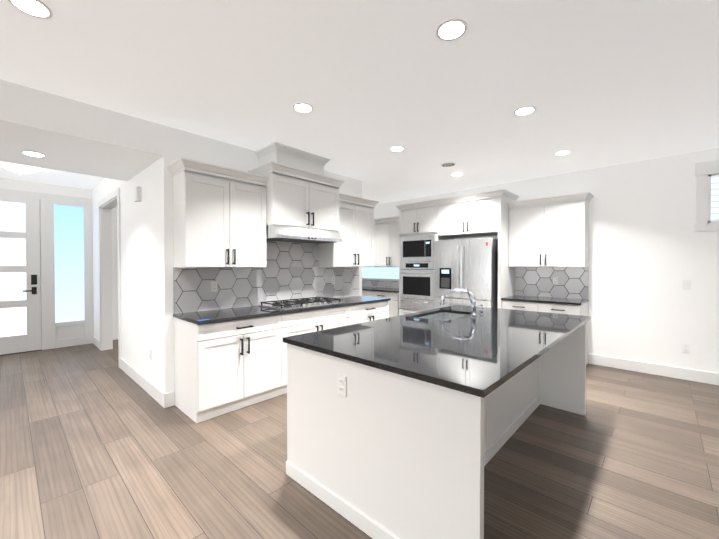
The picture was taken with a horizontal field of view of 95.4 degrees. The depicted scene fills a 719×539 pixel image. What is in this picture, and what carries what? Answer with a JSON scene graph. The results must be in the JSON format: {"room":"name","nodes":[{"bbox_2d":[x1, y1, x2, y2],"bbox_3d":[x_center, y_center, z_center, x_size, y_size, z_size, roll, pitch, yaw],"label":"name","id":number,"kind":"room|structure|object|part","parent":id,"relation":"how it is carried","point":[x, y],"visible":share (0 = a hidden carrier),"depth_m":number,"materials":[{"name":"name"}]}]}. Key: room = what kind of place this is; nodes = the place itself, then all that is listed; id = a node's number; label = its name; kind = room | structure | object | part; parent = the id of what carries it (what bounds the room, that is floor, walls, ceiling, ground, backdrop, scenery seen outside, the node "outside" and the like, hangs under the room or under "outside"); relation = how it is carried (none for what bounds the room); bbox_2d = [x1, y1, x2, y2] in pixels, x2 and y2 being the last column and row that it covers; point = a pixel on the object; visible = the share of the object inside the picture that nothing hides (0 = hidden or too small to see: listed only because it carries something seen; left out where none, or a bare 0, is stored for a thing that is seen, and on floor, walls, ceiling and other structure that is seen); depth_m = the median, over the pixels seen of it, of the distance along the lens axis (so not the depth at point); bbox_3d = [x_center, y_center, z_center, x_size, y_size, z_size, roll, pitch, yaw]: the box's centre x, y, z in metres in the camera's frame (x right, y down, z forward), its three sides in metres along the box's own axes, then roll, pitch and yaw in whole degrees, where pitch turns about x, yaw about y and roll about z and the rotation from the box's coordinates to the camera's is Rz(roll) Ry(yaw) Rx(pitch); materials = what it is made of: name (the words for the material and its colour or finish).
{"room":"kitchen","nodes":[
{"label":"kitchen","id":0,"kind":"room"},
{"bbox_2d":[0,177,117,348],"bbox_3d":[-5.737,-0.046,5.046,0.140,2.769,11.720,1,1,43],"label":"wall","id":1,"kind":"structure","parent":0,"point":[15,184],"depth_m":5.79,"materials":[{"name":"paint"}]},
{"bbox_2d":[0,196,40,354],"bbox_3d":[-5.563,0.094,5.057,0.099,2.463,0.910,1,1,43],"label":"front door","id":2,"kind":"structure","parent":1,"relation":"in","point":[20,307],"depth_m":5.23,"materials":[{"name":"white paint"}]},
{"bbox_2d":[0,188,93,355],"bbox_3d":[-5.394,0.035,5.276,0.049,2.600,1.713,1,1,43],"label":"trim","id":3,"kind":"structure","parent":1,"relation":"attached to","point":[66,238],"depth_m":5.63,"materials":[{"name":"white paint"}]},
{"bbox_2d":[0,79,163,180],"bbox_3d":[-4.856,-1.235,1.073,1.420,0.299,7.120,1,1,43],"label":"ceiling","id":4,"kind":"structure","parent":0,"point":[61,133],"depth_m":2.90,"materials":[{"name":"paint"}]},
{"bbox_2d":[20,150,45,156],"bbox_3d":[-3.120,-1.105,3.133,0.176,0.007,0.176,1,1,43],"label":"recessed light","id":5,"kind":"object","parent":4,"relation":"in","point":[32,153],"visible":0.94,"depth_m":3.11,"materials":[{"name":"white plastic"}]},
{"bbox_2d":[92,160,160,389],"bbox_3d":[-3.374,-0.042,4.665,3.840,2.769,0.140,1,1,43],"label":"wall","id":6,"kind":"structure","parent":0,"point":[140,274],"depth_m":3.84,"materials":[{"name":"paint"}]},
{"bbox_2d":[93,335,98,347],"bbox_3d":[-4.575,1.260,5.690,0.704,0.140,0.015,1,1,43],"label":"baseboard","id":7,"kind":"structure","parent":6,"relation":"attached to","point":[95,341],"depth_m":5.67,"materials":[{"name":"white paint"}]},
{"bbox_2d":[98,188,121,367],"bbox_3d":[-3.732,0.114,4.987,1.460,2.450,0.161,1,1,43],"label":"trim","id":8,"kind":"structure","parent":6,"relation":"attached to","point":[108,203],"depth_m":5.39,"materials":[{"name":"white paint"}]},
{"bbox_2d":[134,186,140,201],"bbox_3d":[-2.544,-0.862,3.756,0.120,0.160,0.046,1,1,43],"label":"door chime","id":9,"kind":"object","parent":6,"relation":"attached to","point":[137,193],"visible":1,"depth_m":3.72,"materials":[{"name":"white plastic"}]},
{"bbox_2d":[120,358,169,407],"bbox_3d":[-2.566,1.282,3.837,1.821,0.140,0.036,1,1,43],"label":"baseboard","id":10,"kind":"structure","parent":6,"relation":"attached to","point":[160,397],"depth_m":3.59,"materials":[{"name":"white paint"}]},
{"bbox_2d":[149,348,151,359],"bbox_3d":[-2.256,0.910,3.533,0.070,0.114,0.009,1,1,43],"label":"outlet","id":11,"kind":"object","parent":6,"relation":"attached to","point":[150,352],"visible":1,"depth_m":3.53,"materials":[{"name":"white plastic"}]},
{"bbox_2d":[159,125,361,393],"bbox_3d":[-0.987,-0.038,4.310,0.140,2.769,2.870,1,1,43],"label":"wall","id":12,"kind":"structure","parent":0,"point":[178,143],"depth_m":3.27,"materials":[{"name":"paint"}]},
{"bbox_2d":[167,157,268,267],"bbox_3d":[-1.446,-0.523,3.425,0.380,1.000,0.902,1,1,43],"label":"upper cabinet","id":13,"kind":"object","parent":12,"relation":"attached to","point":[218,221],"visible":1,"depth_m":3.26,"materials":[{"name":"white paint"}]},
{"bbox_2d":[174,267,358,313],"bbox_3d":[-0.931,0.200,4.261,0.010,0.463,2.710,1,1,43],"label":"backsplash","id":14,"kind":"structure","parent":12,"relation":"attached to","point":[237,287],"depth_m":3.90,"materials":[{"name":"white tile"}]},
{"bbox_2d":[211,281,216,291],"bbox_3d":[-1.577,0.186,3.551,0.009,0.114,0.070,1,1,43],"label":"outlet","id":15,"kind":"object","parent":14,"relation":"attached to","point":[213,286],"visible":1,"depth_m":3.55,"materials":[{"name":"white plastic"}]},
{"bbox_2d":[266,241,317,266],"bbox_3d":[-0.931,-0.192,4.256,0.010,0.320,1.006,1,1,43],"label":"backsplash","id":16,"kind":"structure","parent":12,"relation":"attached to","point":[284,254],"depth_m":4.29,"materials":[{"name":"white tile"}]},
{"bbox_2d":[248,142,344,230],"bbox_3d":[-0.751,-0.960,4.080,0.500,0.919,1.110,1,1,43],"label":"upper cabinet","id":17,"kind":"object","parent":12,"relation":"attached to","point":[302,190],"visible":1,"depth_m":3.86,"materials":[{"name":"white paint"}]},
{"bbox_2d":[266,225,341,243],"bbox_3d":[-0.751,-0.425,4.086,0.501,0.148,0.998,1,1,43],"label":"range hood","id":18,"kind":"object","parent":17,"relation":"attached to","point":[280,233],"visible":0.94,"depth_m":3.87,"materials":[{"name":"silver metal"}]},
{"bbox_2d":[318,193,378,266],"bbox_3d":[-0.144,-0.539,4.826,0.380,1.000,0.902,1,1,43],"label":"upper cabinet","id":19,"kind":"object","parent":12,"relation":"attached to","point":[354,247],"visible":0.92,"depth_m":4.67,"materials":[{"name":"white paint"}]},
{"bbox_2d":[0,339,718,538],"bbox_3d":[-0.635,1.418,0.416,13.940,0.050,11.860,1,1,43],"label":"floor","id":20,"kind":"structure","parent":0,"point":[96,442],"depth_m":2.29,"materials":[{"name":"brown wood"}]},
{"bbox_2d":[174,301,388,422],"bbox_3d":[-0.695,0.908,4.050,0.652,0.884,2.710,1,1,43],"label":"base cabinet","id":21,"kind":"object","parent":20,"relation":"on","point":[222,368],"visible":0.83,"depth_m":3.18,"materials":[{"name":"white paint"}]},
{"bbox_2d":[173,296,390,324],"bbox_3d":[-0.700,0.423,4.050,0.638,0.083,2.732,1,1,43],"label":"countertop","id":22,"kind":"structure","parent":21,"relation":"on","point":[212,316],"depth_m":3.63,"materials":[{"name":"black stone"}]},
{"bbox_3d":[-0.694,0.408,4.043,0.535,0.052,0.915,1,1,43],"label":"cooktop","id":23,"kind":"part","parent":22,"relation":"part of","materials":[{"name":"metal"}]},
{"bbox_2d":[362,290,369,296],"bbox_3d":[0.090,0.870,7.223,0.846,0.884,0.608,1,1,43],"label":"base cabinet","id":24,"kind":"object","parent":20,"relation":"on","point":[364,293],"depth_m":6.77,"materials":[{"name":"white paint"}]},
{"bbox_2d":[362,286,398,292],"bbox_3d":[0.346,0.415,6.959,1.577,0.030,0.638,1,1,43],"label":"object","id":25,"kind":"structure","parent":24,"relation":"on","point":[382,289],"depth_m":6.62,"materials":[{"name":"black stone"}]},
{"bbox_2d":[370,291,398,316],"bbox_3d":[0.621,0.876,6.730,0.846,0.884,0.608,1,1,43],"label":"base cabinet","id":26,"kind":"object","parent":20,"relation":"on","point":[393,310],"depth_m":6.32,"materials":[{"name":"white paint"}]},
{"bbox_2d":[286,323,585,538],"bbox_3d":[0.815,0.925,2.632,1.320,0.884,2.430,1,1,43],"label":"kitchen island","id":27,"kind":"object","parent":20,"relation":"on","point":[375,453],"visible":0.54,"depth_m":1.71,"materials":[{"name":"white paint"}]},
{"bbox_2d":[337,374,345,396],"bbox_3d":[-0.100,0.647,1.830,0.070,0.114,0.009,1,1,43],"label":"outlet","id":28,"kind":"object","parent":27,"relation":"attached to","point":[341,384],"visible":1,"depth_m":1.82,"materials":[{"name":"white plastic"}]},
{"bbox_2d":[283,305,590,397],"bbox_3d":[0.843,0.466,2.657,1.360,0.030,2.528,1,1,43],"label":"island countertop","id":29,"kind":"structure","parent":27,"relation":"on","point":[485,352],"depth_m":2.06,"materials":[{"name":"black stone"}]},
{"bbox_2d":[420,312,465,320],"bbox_3d":[0.839,0.582,3.241,0.396,0.214,0.676,1,1,43],"label":"sink","id":30,"kind":"object","parent":29,"relation":"in","point":[444,316],"visible":0.06,"depth_m":3.54,"materials":[{"name":"silver metal"}]},
{"bbox_2d":[440,288,476,315],"bbox_3d":[0.952,0.307,3.240,0.389,0.272,0.136,1,1,43],"label":"faucet","id":31,"kind":"object","parent":29,"relation":"on","point":[472,302],"visible":1,"depth_m":3.16,"materials":[{"name":"silver metal"}]},
{"bbox_2d":[396,189,518,315],"bbox_3d":[1.623,0.067,5.731,1.974,2.525,0.692,1,1,43],"label":"tall cabinet","id":32,"kind":"object","parent":20,"relation":"on","point":[482,214],"visible":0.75,"depth_m":5.27,"materials":[{"name":"white paint"}]},
{"bbox_2d":[400,262,434,310],"bbox_3d":[1.207,0.291,6.064,0.716,0.854,0.679,1,1,43],"label":"wall oven","id":33,"kind":"object","parent":32,"relation":"in","point":[416,285],"visible":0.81,"depth_m":5.84,"materials":[{"name":"grey metal"}]},
{"bbox_2d":[401,235,434,261],"bbox_3d":[1.195,-0.374,6.043,0.716,0.464,0.514,1,1,43],"label":"microwave","id":34,"kind":"object","parent":32,"relation":"in","point":[417,248],"visible":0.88,"depth_m":5.84,"materials":[{"name":"grey metal"}]},
{"bbox_2d":[434,237,497,308],"bbox_3d":[1.830,0.426,5.414,0.950,1.815,0.804,1,1,43],"label":"refrigerator","id":35,"kind":"object","parent":20,"relation":"on","point":[471,265],"visible":0.62,"depth_m":5.09,"materials":[{"name":"grey metal"}]},
{"bbox_2d":[501,295,588,364],"bbox_3d":[2.689,0.884,4.777,1.000,0.915,0.652,1,1,43],"label":"base cabinet","id":36,"kind":"object","parent":20,"relation":"on","point":[582,310],"depth_m":4.58,"materials":[{"name":"white paint"}]},
{"bbox_3d":[2.694,0.441,4.777,1.000,0.030,0.638,1,1,43],"label":"top of the run of cabinets","id":37,"kind":"part","parent":36,"relation":"part of","materials":[{"name":"black stone"}]},
{"bbox_2d":[0,0,718,203],"bbox_3d":[-0.635,-1.417,0.383,13.940,0.080,11.860,1,1,43],"label":"ceiling","id":38,"kind":"structure","parent":0,"point":[599,83],"depth_m":2.39,"materials":[{"name":"paint"}]},
{"bbox_2d":[0,161,40,174],"bbox_3d":[-4.432,-1.328,4.275,0.400,0.190,0.400,1,1,43],"label":"light","id":39,"kind":"object","parent":38,"relation":"attached to","point":[19,168],"visible":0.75,"depth_m":4.20,"materials":[{"name":"white metal"}]},
{"bbox_2d":[8,0,52,18],"bbox_3d":[-1.735,-1.389,1.726,0.176,0.007,0.176,1,1,43],"label":"recessed light","id":40,"kind":"object","parent":38,"relation":"in","point":[38,9],"visible":1,"depth_m":1.74,"materials":[{"name":"white plastic"}]},
{"bbox_2d":[293,103,312,112],"bbox_3d":[-0.489,-1.402,2.841,0.176,0.007,0.176,1,1,43],"label":"recessed light","id":41,"kind":"object","parent":38,"relation":"in","point":[303,107],"visible":1,"depth_m":2.83,"materials":[{"name":"white plastic"}]},
{"bbox_2d":[390,146,404,151],"bbox_3d":[0.439,-1.414,3.835,0.176,0.007,0.176,1,1,43],"label":"recessed light","id":42,"kind":"object","parent":38,"relation":"in","point":[397,148],"visible":1,"depth_m":3.81,"materials":[{"name":"white plastic"}]},
{"bbox_2d":[441,162,455,166],"bbox_3d":[1.205,-1.414,4.444,0.190,0.020,0.190,1,1,43],"label":"ceiling vent","id":43,"kind":"object","parent":38,"relation":"in","point":[449,164],"visible":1,"depth_m":4.41,"materials":[{"name":"white plastic"}]},
{"bbox_2d":[436,18,466,40],"bbox_3d":[0.535,-1.391,1.903,0.176,0.007,0.176,1,1,43],"label":"recessed light","id":44,"kind":"object","parent":38,"relation":"in","point":[451,29],"visible":1,"depth_m":1.89,"materials":[{"name":"white plastic"}]},
{"bbox_2d":[451,173,462,175],"bbox_3d":[1.466,-1.427,4.920,0.176,0.007,0.176,1,1,43],"label":"recessed light","id":45,"kind":"object","parent":38,"relation":"in","point":[456,174],"visible":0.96,"depth_m":4.90,"materials":[{"name":"white plastic"}]},
{"bbox_2d":[514,106,535,115],"bbox_3d":[1.463,-1.403,2.897,0.176,0.007,0.176,1,1,43],"label":"recessed light","id":46,"kind":"object","parent":38,"relation":"in","point":[524,110],"visible":1,"depth_m":2.88,"materials":[{"name":"white plastic"}]},
{"bbox_2d":[554,150,570,155],"bbox_3d":[2.468,-1.415,3.977,0.176,0.007,0.176,1,1,43],"label":"recessed light","id":47,"kind":"object","parent":38,"relation":"in","point":[563,152],"visible":0.98,"depth_m":3.95,"materials":[{"name":"white plastic"}]},
{"bbox_2d":[373,148,718,372],"bbox_3d":[3.354,-0.043,4.691,13.940,2.770,0.140,1,1,43],"label":"wall","id":48,"kind":"structure","parent":0,"point":[650,249],"depth_m":4.25,"materials":[{"name":"paint"}]},
{"bbox_2d":[362,280,398,287],"bbox_3d":[0.559,0.317,7.189,1.570,0.159,0.010,1,1,43],"label":"backsplash","id":49,"kind":"structure","parent":48,"relation":"attached to","point":[381,283],"depth_m":7.25,"materials":[{"name":"white tile"}]},
{"bbox_2d":[362,266,398,280],"bbox_3d":[0.558,0.086,7.171,1.550,0.304,0.033,1,1,43],"label":"window","id":50,"kind":"structure","parent":48,"relation":"in","point":[389,273],"depth_m":7.24,"materials":[{"name":"clear glass"}]},
{"bbox_2d":[374,216,398,266],"bbox_3d":[0.392,-0.566,7.081,1.562,1.000,0.380,1,1,43],"label":"upper cabinet","id":51,"kind":"object","parent":48,"relation":"attached to","point":[386,243],"visible":0.48,"depth_m":6.73,"materials":[{"name":"white paint"}]},
{"bbox_2d":[508,192,593,266],"bbox_3d":[2.797,-0.540,4.846,1.040,1.000,0.380,1,1,43],"label":"upper cabinet","id":52,"kind":"object","parent":48,"relation":"attached to","point":[549,234],"visible":1,"depth_m":4.71,"materials":[{"name":"white paint"}]},
{"bbox_2d":[515,267,588,298],"bbox_3d":[2.904,0.191,5.008,0.988,0.463,0.010,1,1,43],"label":"backsplash","id":53,"kind":"structure","parent":48,"relation":"attached to","point":[538,282],"depth_m":4.98,"materials":[{"name":"grey tile"}]},
{"bbox_2d":[553,277,557,284],"bbox_3d":[2.960,0.169,4.942,0.070,0.114,0.009,1,1,43],"label":"outlet","id":54,"kind":"object","parent":53,"relation":"attached to","point":[555,280],"visible":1,"depth_m":4.94,"materials":[{"name":"white plastic"}]},
{"bbox_2d":[588,354,718,384],"bbox_3d":[5.837,1.301,2.292,7.015,0.140,0.015,1,1,43],"label":"baseboard","id":55,"kind":"structure","parent":48,"relation":"attached to","point":[638,366],"depth_m":4.18,"materials":[{"name":"white paint"}]},
{"bbox_2d":[682,343,689,352],"bbox_3d":[3.994,0.962,4.005,0.070,0.114,0.009,1,1,43],"label":"electrical outlet","id":56,"kind":"object","parent":48,"relation":"attached to","point":[685,348],"visible":1,"depth_m":4.00,"materials":[{"name":"white plastic"}]},
{"bbox_2d":[683,280,690,288],"bbox_3d":[3.994,0.185,3.996,0.070,0.114,0.009,1,1,43],"label":"light switch","id":57,"kind":"object","parent":48,"relation":"attached to","point":[686,284],"visible":1,"depth_m":3.99,"materials":[{"name":"white plastic"}]},
{"bbox_2d":[695,160,718,231],"bbox_3d":[4.374,-0.858,3.617,0.931,0.825,0.029,1,1,43],"label":"window","id":58,"kind":"structure","parent":48,"relation":"in","point":[707,201],"depth_m":3.86,"materials":[{"name":"white paint"}]}
]}

